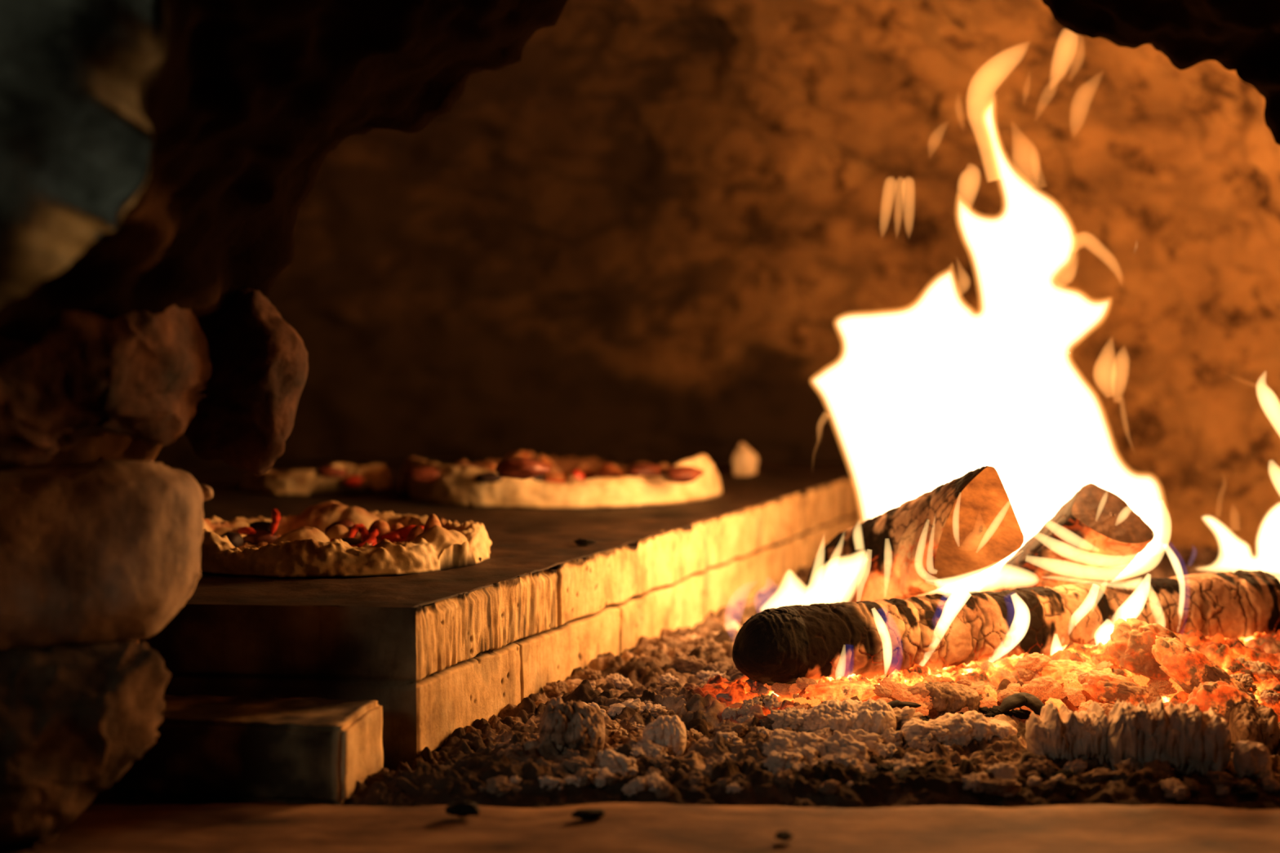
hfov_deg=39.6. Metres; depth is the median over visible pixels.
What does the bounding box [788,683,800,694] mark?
ember
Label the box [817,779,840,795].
lump
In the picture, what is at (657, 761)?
lump
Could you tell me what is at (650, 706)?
lump
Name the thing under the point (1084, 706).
ember
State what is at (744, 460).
chip
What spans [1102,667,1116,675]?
ember
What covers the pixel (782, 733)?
lump
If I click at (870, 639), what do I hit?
log
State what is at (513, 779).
lump
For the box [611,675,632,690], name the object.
lump
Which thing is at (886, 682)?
ember
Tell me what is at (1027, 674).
ember
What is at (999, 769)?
lump
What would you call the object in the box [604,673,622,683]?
lump
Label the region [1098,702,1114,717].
ember
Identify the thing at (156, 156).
arch
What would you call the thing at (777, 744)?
lump
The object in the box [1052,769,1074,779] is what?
charcoal
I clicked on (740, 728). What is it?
lump
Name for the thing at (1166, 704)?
ember
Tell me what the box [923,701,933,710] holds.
ember
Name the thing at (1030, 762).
lump
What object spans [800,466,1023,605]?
log
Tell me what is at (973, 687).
ember
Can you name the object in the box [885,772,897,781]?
lump
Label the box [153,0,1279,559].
wall
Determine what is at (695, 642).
lump
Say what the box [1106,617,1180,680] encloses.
ember
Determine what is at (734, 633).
lump
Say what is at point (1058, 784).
charcoal
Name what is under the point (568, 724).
chunk
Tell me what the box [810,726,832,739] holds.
lump
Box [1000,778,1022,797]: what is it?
lump
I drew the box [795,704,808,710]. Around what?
ember
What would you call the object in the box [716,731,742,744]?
lump
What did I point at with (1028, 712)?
charcoal
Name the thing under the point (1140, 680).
ember
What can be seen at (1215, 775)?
lump
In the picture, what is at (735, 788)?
lump
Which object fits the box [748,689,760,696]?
ember
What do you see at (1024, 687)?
ember
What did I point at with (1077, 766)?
lump
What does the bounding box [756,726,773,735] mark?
lump
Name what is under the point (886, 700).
ember
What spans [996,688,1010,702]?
ember
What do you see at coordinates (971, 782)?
lump
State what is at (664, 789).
lump
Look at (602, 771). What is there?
lump
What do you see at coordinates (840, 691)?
ember
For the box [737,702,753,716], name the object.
lump
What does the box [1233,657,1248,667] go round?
lump
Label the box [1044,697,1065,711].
ember
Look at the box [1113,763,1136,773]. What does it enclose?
lump
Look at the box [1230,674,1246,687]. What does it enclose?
lump
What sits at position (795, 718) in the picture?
lump
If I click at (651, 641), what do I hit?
lump
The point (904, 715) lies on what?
lump
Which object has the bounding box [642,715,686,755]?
chunk
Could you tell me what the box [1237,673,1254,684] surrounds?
lump
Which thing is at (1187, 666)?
ember
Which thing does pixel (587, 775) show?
lump
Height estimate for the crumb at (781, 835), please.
0.006 m
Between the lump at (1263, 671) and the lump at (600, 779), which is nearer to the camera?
the lump at (600, 779)
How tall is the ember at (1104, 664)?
0.012 m
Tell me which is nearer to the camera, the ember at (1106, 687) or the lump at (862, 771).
the lump at (862, 771)
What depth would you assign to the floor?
1.31 m
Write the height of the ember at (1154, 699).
0.011 m
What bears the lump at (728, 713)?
on the bed
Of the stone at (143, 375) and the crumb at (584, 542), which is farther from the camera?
the crumb at (584, 542)
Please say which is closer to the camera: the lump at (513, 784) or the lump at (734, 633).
the lump at (513, 784)
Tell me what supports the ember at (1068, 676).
on the bed
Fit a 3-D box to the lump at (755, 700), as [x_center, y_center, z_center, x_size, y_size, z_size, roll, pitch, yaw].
[0.104,0.257,1.631,0.022,0.018,0.031,-1,3,-19]
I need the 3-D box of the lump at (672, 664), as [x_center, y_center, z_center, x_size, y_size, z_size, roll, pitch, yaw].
[0.036,0.250,1.831,0.021,0.016,0.020,-2,4,-34]
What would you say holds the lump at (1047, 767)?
on the bed
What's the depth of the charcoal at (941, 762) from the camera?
1.48 m
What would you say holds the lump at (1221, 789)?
on the bed
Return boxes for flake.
[886,700,921,708]
[997,692,1044,715]
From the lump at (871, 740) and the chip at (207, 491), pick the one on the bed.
the lump at (871, 740)
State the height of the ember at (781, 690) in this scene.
0.013 m
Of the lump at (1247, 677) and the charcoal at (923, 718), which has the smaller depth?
the charcoal at (923, 718)
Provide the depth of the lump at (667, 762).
1.47 m
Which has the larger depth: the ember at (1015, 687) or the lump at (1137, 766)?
the ember at (1015, 687)
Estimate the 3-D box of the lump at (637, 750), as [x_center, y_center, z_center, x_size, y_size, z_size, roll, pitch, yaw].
[0.000,0.278,1.489,0.026,0.018,0.022,-1,3,-19]
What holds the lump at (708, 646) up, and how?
on the bed
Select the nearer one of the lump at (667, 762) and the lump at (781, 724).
the lump at (667, 762)
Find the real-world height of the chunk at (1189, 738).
0.071 m
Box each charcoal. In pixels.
[874,764,894,773]
[892,769,911,780]
[919,715,929,721]
[935,759,946,764]
[951,763,959,768]
[978,706,989,714]
[984,713,994,717]
[987,705,1013,717]
[1011,709,1030,719]
[1019,707,1031,715]
[1035,770,1046,778]
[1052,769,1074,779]
[1053,781,1066,788]
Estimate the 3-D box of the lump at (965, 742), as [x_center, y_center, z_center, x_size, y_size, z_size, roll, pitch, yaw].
[0.276,0.275,1.541,0.025,0.020,0.021,1,3,23]
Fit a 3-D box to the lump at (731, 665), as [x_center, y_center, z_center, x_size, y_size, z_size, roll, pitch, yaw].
[0.098,0.250,1.826,0.023,0.019,0.027,-1,3,-21]
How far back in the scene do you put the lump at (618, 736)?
1.55 m
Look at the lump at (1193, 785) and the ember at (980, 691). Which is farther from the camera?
the ember at (980, 691)
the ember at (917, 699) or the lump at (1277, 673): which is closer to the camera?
the ember at (917, 699)
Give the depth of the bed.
1.51 m
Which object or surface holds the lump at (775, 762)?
on the bed
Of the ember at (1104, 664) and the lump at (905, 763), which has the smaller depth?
the lump at (905, 763)
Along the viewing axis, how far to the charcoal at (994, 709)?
1.63 m
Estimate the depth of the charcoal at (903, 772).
1.43 m
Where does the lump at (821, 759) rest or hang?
on the bed
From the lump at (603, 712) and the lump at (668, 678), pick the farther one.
the lump at (668, 678)
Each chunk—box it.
[539,697,604,752]
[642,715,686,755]
[802,697,897,735]
[900,710,1017,745]
[924,681,979,714]
[1025,700,1110,764]
[1106,696,1231,775]
[1228,702,1279,755]
[1232,740,1271,778]
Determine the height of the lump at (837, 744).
0.034 m
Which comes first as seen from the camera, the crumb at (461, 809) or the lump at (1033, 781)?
the crumb at (461, 809)
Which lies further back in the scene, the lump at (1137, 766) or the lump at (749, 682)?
the lump at (749, 682)
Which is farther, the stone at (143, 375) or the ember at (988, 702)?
the ember at (988, 702)
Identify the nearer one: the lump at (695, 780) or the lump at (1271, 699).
the lump at (695, 780)
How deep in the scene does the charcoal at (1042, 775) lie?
1.44 m
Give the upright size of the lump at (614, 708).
0.026 m
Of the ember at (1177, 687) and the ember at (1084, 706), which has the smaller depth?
the ember at (1084, 706)
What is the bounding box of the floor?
[0,551,1279,852]
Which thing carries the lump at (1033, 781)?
on the bed
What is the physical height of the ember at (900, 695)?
0.017 m
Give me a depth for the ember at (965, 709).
1.62 m
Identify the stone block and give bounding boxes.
[0,460,204,650]
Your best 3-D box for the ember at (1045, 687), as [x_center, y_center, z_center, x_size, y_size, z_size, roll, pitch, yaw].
[0.381,0.247,1.673,0.034,0.026,0.036,1,3,20]
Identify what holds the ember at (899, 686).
on the bed
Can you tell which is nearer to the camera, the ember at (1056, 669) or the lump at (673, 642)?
the ember at (1056, 669)
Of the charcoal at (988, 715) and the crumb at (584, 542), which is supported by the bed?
the charcoal at (988, 715)
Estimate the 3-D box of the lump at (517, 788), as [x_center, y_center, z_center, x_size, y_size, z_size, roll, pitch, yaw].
[-0.097,0.288,1.405,0.008,0.007,0.008,1,3,11]
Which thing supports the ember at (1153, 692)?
on the bed
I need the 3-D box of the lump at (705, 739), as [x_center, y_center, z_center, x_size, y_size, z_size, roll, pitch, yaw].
[0.054,0.276,1.537,0.022,0.014,0.017,0,3,2]
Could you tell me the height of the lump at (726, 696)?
0.014 m
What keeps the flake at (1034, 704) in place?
on the bed
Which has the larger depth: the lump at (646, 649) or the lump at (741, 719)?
the lump at (646, 649)
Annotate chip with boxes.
[199,484,213,501]
[732,442,758,475]
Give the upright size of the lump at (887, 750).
0.017 m
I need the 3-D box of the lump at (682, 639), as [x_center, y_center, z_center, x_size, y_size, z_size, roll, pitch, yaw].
[0.055,0.244,1.999,0.031,0.018,0.020,2,4,37]
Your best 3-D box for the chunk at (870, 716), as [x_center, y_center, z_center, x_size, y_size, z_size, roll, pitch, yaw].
[0.185,0.261,1.574,0.084,0.038,0.059,1,3,15]
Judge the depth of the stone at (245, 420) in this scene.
1.40 m
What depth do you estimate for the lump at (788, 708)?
1.60 m
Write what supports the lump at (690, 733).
on the bed
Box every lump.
[478,786,486,791]
[485,775,512,796]
[506,780,517,787]
[508,776,521,785]
[512,786,521,791]
[537,775,566,790]
[542,681,566,698]
[562,756,592,773]
[564,749,585,759]
[564,775,582,787]
[571,680,595,692]
[573,768,597,786]
[579,669,604,680]
[582,702,612,719]
[592,768,613,787]
[593,773,607,787]
[596,748,638,777]
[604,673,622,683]
[604,723,622,730]
[604,775,622,785]
[606,698,647,717]
[608,728,628,743]
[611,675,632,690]
[621,777,649,796]
[626,722,645,730]
[626,756,643,764]
[630,746,653,758]
[632,643,659,657]
[632,738,668,758]
[638,742,666,758]
[643,702,667,711]
[644,772,665,791]
[645,638,657,644]
[646,766,661,775]
[649,709,674,719]
[649,756,665,768]
[652,781,674,798]
[656,635,683,648]
[657,672,679,684]
[659,759,671,766]
[662,766,675,774]
[669,662,679,672]
[671,651,686,662]
[672,655,707,675]
[679,635,695,645]
[679,644,695,653]
[685,636,709,645]
[686,728,703,737]
[688,776,704,786]
[689,785,701,791]
[694,638,725,657]
[695,670,715,679]
[697,737,712,742]
[702,671,725,682]
[705,661,729,675]
[712,723,748,737]
[715,693,732,700]
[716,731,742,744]
[716,777,731,788]
[720,629,738,640]
[720,719,734,727]
[721,706,741,719]
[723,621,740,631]
[725,782,744,793]
[727,662,735,672]
[728,666,743,679]
[736,714,754,723]
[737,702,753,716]
[742,696,764,708]
[745,678,764,688]
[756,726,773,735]
[757,694,770,702]
[759,717,773,729]
[761,735,801,755]
[762,693,782,711]
[762,751,803,774]
[767,709,791,723]
[769,728,797,737]
[771,719,791,729]
[771,769,793,786]
[784,709,808,733]
[784,779,795,786]
[785,706,807,712]
[786,731,824,746]
[790,762,808,770]
[791,746,819,766]
[801,742,834,758]
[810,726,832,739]
[810,757,836,767]
[813,757,823,762]
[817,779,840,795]
[820,754,833,759]
[822,730,870,762]
[832,753,855,764]
[843,758,863,768]
[846,723,857,732]
[846,781,853,786]
[848,728,882,755]
[854,764,865,774]
[859,760,876,773]
[872,743,897,759]
[878,727,902,747]
[882,760,893,764]
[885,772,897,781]
[892,706,923,731]
[892,752,924,771]
[907,732,940,753]
[941,738,963,746]
[944,745,952,753]
[951,737,968,746]
[961,773,983,793]
[962,773,983,782]
[974,772,990,780]
[975,773,987,780]
[980,777,1021,795]
[986,762,1009,778]
[997,765,1019,779]
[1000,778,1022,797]
[1019,758,1040,770]
[1026,770,1040,777]
[1026,775,1041,786]
[1032,759,1061,780]
[1041,779,1058,791]
[1050,773,1066,782]
[1061,759,1088,776]
[1080,768,1112,782]
[1110,768,1133,782]
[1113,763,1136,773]
[1120,755,1142,771]
[1136,765,1164,777]
[1142,759,1171,780]
[1159,777,1185,793]
[1164,784,1191,800]
[1182,777,1199,791]
[1205,771,1235,782]
[1211,777,1235,790]
[1215,784,1230,795]
[1226,665,1239,673]
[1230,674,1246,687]
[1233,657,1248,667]
[1235,777,1255,789]
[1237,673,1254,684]
[1244,680,1257,693]
[1247,660,1275,680]
[1247,692,1261,706]
[1259,689,1279,701]
[1259,690,1279,706]
[1261,777,1279,791]
[1271,755,1279,768]
[1272,670,1279,679]
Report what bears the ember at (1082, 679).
on the bed
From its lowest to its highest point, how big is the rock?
0.226 m
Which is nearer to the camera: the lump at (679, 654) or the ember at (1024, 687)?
the ember at (1024, 687)
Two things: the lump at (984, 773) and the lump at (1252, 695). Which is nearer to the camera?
the lump at (984, 773)
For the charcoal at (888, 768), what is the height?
0.012 m
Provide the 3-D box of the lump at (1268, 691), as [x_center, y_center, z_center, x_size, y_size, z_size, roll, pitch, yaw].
[0.597,0.255,1.683,0.020,0.013,0.020,2,4,30]
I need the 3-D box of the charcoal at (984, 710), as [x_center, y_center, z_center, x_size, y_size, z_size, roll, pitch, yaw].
[0.317,0.261,1.636,0.011,0.006,0.011,2,4,37]
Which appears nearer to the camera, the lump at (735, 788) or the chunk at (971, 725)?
the lump at (735, 788)
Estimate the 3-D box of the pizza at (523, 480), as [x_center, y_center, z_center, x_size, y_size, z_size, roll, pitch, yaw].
[-0.115,0.059,2.427,0.467,0.087,0.774,0,3,0]
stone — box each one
[0,304,212,468]
[183,288,308,475]
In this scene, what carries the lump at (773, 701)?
on the bed
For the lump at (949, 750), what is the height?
0.011 m
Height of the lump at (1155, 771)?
0.014 m
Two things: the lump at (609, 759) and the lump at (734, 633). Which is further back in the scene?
the lump at (734, 633)
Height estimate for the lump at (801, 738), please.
0.031 m
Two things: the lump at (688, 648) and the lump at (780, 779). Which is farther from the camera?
the lump at (688, 648)
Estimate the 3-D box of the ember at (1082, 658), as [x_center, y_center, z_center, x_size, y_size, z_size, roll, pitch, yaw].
[0.425,0.231,1.730,0.024,0.017,0.017,0,3,9]
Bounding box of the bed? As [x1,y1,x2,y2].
[334,534,1279,809]
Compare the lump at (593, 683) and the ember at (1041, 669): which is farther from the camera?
the lump at (593, 683)
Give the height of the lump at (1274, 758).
0.014 m
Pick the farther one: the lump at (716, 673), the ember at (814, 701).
the lump at (716, 673)
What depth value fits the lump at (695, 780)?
1.42 m
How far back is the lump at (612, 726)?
1.58 m
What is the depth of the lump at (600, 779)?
1.42 m
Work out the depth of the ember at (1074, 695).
1.66 m
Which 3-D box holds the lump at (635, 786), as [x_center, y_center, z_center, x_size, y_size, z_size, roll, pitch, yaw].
[-0.003,0.286,1.405,0.023,0.017,0.021,1,3,10]
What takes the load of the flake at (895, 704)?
on the bed
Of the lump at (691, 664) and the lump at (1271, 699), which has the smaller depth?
the lump at (1271, 699)
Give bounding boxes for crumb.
[444,800,479,817]
[571,808,605,821]
[573,538,596,546]
[774,831,793,840]
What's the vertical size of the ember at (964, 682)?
0.011 m
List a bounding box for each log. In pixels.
[732,569,1279,685]
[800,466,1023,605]
[978,483,1154,591]
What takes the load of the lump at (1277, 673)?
on the bed
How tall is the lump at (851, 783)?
0.005 m
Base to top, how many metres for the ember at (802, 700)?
0.013 m
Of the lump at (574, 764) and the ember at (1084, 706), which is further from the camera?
the ember at (1084, 706)
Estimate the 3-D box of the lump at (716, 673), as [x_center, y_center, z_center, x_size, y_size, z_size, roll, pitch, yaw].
[0.073,0.251,1.756,0.028,0.018,0.020,-2,4,-37]
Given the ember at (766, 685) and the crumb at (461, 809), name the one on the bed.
the ember at (766, 685)
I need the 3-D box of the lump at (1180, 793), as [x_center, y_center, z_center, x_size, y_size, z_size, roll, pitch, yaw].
[0.422,0.288,1.399,0.019,0.014,0.024,-2,4,-29]
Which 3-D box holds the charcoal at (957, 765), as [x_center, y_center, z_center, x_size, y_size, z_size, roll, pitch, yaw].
[0.265,0.282,1.474,0.012,0.007,0.010,2,4,31]
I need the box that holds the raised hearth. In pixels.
[139,458,894,771]
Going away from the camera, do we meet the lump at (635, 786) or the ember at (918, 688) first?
the lump at (635, 786)
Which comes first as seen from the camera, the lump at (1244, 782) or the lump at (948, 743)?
the lump at (1244, 782)
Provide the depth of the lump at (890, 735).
1.53 m
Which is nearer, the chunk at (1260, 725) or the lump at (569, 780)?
the lump at (569, 780)
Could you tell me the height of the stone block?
0.167 m
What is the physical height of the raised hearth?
0.180 m
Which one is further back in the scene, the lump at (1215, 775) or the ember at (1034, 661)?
the ember at (1034, 661)
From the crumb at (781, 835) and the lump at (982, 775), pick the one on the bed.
the lump at (982, 775)
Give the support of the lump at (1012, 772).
on the bed
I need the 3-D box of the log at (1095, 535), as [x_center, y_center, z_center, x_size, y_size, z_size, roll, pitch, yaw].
[0.445,0.146,1.879,0.211,0.170,0.079,3,4,42]
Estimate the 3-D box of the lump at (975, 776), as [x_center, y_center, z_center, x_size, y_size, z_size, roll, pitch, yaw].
[0.266,0.284,1.416,0.018,0.014,0.016,3,4,42]
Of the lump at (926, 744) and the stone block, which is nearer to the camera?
the stone block
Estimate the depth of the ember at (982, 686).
1.67 m
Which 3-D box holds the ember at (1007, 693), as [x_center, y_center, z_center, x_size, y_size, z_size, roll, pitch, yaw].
[0.349,0.254,1.657,0.024,0.018,0.024,1,3,24]
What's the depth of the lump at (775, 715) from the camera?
1.58 m
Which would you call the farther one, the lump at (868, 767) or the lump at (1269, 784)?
the lump at (868, 767)
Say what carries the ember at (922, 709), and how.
on the bed
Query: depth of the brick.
1.41 m
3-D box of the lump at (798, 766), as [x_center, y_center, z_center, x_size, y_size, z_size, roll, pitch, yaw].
[0.131,0.281,1.447,0.021,0.015,0.020,-1,3,-14]
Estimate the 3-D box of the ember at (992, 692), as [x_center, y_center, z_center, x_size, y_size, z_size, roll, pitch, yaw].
[0.327,0.249,1.662,0.014,0.015,0.023,0,3,-8]
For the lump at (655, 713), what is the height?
0.021 m
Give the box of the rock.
[0,640,171,852]
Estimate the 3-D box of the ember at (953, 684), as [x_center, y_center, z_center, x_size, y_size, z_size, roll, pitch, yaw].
[0.300,0.247,1.657,0.026,0.016,0.021,1,3,25]
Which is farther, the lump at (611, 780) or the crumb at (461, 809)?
the lump at (611, 780)
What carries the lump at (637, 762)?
on the bed
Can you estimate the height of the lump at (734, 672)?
0.024 m
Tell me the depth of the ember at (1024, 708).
1.64 m
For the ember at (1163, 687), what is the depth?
1.68 m
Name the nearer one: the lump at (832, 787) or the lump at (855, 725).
the lump at (832, 787)
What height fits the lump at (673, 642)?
0.024 m
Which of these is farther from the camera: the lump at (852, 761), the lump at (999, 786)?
the lump at (852, 761)
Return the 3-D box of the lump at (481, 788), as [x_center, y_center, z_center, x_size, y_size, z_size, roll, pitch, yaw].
[-0.123,0.288,1.405,0.011,0.007,0.008,-2,4,-29]
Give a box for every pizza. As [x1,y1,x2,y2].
[200,500,491,577]
[240,462,391,495]
[398,449,722,508]
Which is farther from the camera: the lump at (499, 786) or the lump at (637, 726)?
the lump at (637, 726)
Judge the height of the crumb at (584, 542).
0.008 m
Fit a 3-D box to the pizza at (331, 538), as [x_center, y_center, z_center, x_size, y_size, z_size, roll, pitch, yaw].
[-0.321,0.111,1.844,0.335,0.048,0.316,1,3,11]
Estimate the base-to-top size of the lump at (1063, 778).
0.011 m
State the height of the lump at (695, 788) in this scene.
0.008 m
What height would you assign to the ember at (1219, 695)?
0.056 m
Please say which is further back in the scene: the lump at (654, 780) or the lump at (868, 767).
the lump at (868, 767)
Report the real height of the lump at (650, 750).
0.024 m
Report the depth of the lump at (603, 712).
1.63 m
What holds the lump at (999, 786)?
on the bed
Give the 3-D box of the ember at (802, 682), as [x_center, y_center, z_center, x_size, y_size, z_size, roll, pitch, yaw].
[0.157,0.241,1.656,0.024,0.014,0.027,-3,4,-41]
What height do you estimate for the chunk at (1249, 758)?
0.035 m
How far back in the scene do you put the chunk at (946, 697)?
1.63 m
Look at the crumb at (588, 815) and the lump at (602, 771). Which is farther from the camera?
the lump at (602, 771)
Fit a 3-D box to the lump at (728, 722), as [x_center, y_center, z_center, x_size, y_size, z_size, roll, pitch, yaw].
[0.079,0.269,1.584,0.018,0.014,0.018,0,3,-7]
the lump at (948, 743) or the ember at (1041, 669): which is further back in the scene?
the ember at (1041, 669)
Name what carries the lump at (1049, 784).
on the bed
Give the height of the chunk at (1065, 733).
0.059 m
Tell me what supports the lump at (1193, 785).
on the bed
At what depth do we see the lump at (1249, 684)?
1.69 m
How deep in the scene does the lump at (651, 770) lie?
1.44 m
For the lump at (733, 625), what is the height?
0.017 m
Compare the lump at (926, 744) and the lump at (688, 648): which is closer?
the lump at (926, 744)
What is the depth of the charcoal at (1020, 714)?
1.62 m
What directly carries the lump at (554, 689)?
on the bed
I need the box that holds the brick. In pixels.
[114,693,383,804]
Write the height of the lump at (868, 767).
0.013 m
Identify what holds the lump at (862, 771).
on the bed
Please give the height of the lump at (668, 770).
0.007 m
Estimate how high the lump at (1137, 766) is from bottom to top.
0.018 m
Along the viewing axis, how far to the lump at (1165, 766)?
1.44 m
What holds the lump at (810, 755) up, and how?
on the bed
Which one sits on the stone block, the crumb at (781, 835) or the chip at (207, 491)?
the chip at (207, 491)
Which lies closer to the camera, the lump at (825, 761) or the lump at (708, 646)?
the lump at (825, 761)
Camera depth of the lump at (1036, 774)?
1.44 m
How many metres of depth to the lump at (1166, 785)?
1.40 m
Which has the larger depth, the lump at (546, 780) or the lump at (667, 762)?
the lump at (667, 762)
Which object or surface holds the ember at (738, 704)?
on the bed
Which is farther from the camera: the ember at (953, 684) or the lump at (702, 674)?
the lump at (702, 674)
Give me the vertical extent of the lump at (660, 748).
0.020 m
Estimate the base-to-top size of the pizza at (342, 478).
0.049 m
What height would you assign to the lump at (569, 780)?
0.013 m
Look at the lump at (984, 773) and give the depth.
1.43 m
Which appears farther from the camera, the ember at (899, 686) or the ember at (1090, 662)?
the ember at (1090, 662)
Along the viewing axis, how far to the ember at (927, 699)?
1.63 m
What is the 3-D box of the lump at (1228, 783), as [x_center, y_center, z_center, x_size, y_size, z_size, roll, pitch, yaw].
[0.463,0.285,1.411,0.017,0.013,0.015,-2,4,-30]
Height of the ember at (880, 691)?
0.012 m
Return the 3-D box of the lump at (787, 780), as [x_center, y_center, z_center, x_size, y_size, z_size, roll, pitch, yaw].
[0.116,0.285,1.416,0.013,0.010,0.015,-3,4,-42]
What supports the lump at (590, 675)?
on the bed
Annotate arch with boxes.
[0,0,1279,804]
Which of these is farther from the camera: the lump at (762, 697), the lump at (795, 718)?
the lump at (762, 697)
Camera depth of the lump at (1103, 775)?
1.43 m
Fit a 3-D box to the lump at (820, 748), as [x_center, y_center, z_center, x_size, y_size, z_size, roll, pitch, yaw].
[0.149,0.277,1.500,0.031,0.023,0.029,-2,4,-26]
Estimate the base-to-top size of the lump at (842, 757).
0.022 m
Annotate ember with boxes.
[728,702,742,708]
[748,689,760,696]
[763,683,771,689]
[770,682,791,697]
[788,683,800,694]
[792,693,804,699]
[793,697,810,704]
[795,677,817,690]
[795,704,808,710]
[803,680,875,701]
[808,697,821,706]
[872,684,892,697]
[875,697,892,702]
[878,677,897,693]
[891,688,912,702]
[895,683,906,689]
[905,693,925,703]
[906,682,929,697]
[913,702,928,715]
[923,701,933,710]
[924,695,932,702]
[951,683,969,688]
[955,706,968,713]
[956,679,971,686]
[968,685,977,690]
[976,687,986,698]
[977,684,996,690]
[979,693,997,708]
[983,684,998,702]
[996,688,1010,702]
[1000,690,1020,698]
[1008,683,1021,692]
[1014,652,1051,671]
[1016,667,1034,680]
[1020,684,1031,693]
[1021,706,1033,715]
[1025,675,1062,701]
[1035,665,1048,674]
[1039,659,1094,684]
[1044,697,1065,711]
[1060,687,1085,706]
[1062,670,1083,690]
[1062,671,1086,684]
[1077,700,1093,712]
[1080,655,1086,662]
[1082,670,1148,707]
[1084,660,1096,670]
[1096,661,1113,671]
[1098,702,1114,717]
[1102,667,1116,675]
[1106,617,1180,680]
[1132,674,1149,686]
[1142,685,1161,706]
[1146,679,1177,697]
[1151,635,1247,693]
[1151,696,1161,702]
[1163,702,1175,707]
[1167,678,1183,697]
[1186,680,1257,724]
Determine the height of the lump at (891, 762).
0.010 m
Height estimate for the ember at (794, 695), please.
0.010 m
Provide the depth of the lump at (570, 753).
1.48 m
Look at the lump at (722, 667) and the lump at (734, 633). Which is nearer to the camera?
the lump at (722, 667)
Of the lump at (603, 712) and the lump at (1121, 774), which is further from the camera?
the lump at (603, 712)
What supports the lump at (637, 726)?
on the bed
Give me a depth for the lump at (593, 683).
1.74 m
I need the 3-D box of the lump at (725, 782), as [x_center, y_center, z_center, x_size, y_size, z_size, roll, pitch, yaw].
[0.067,0.284,1.415,0.012,0.010,0.012,0,3,5]
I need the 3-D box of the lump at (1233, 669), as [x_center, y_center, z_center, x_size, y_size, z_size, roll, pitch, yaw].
[0.576,0.237,1.731,0.014,0.010,0.018,1,3,10]
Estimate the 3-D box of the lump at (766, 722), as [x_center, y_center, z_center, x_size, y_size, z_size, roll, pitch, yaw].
[0.114,0.266,1.589,0.017,0.011,0.018,-2,4,-38]
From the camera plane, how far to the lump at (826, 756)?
1.48 m
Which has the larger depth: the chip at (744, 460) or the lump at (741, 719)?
the chip at (744, 460)

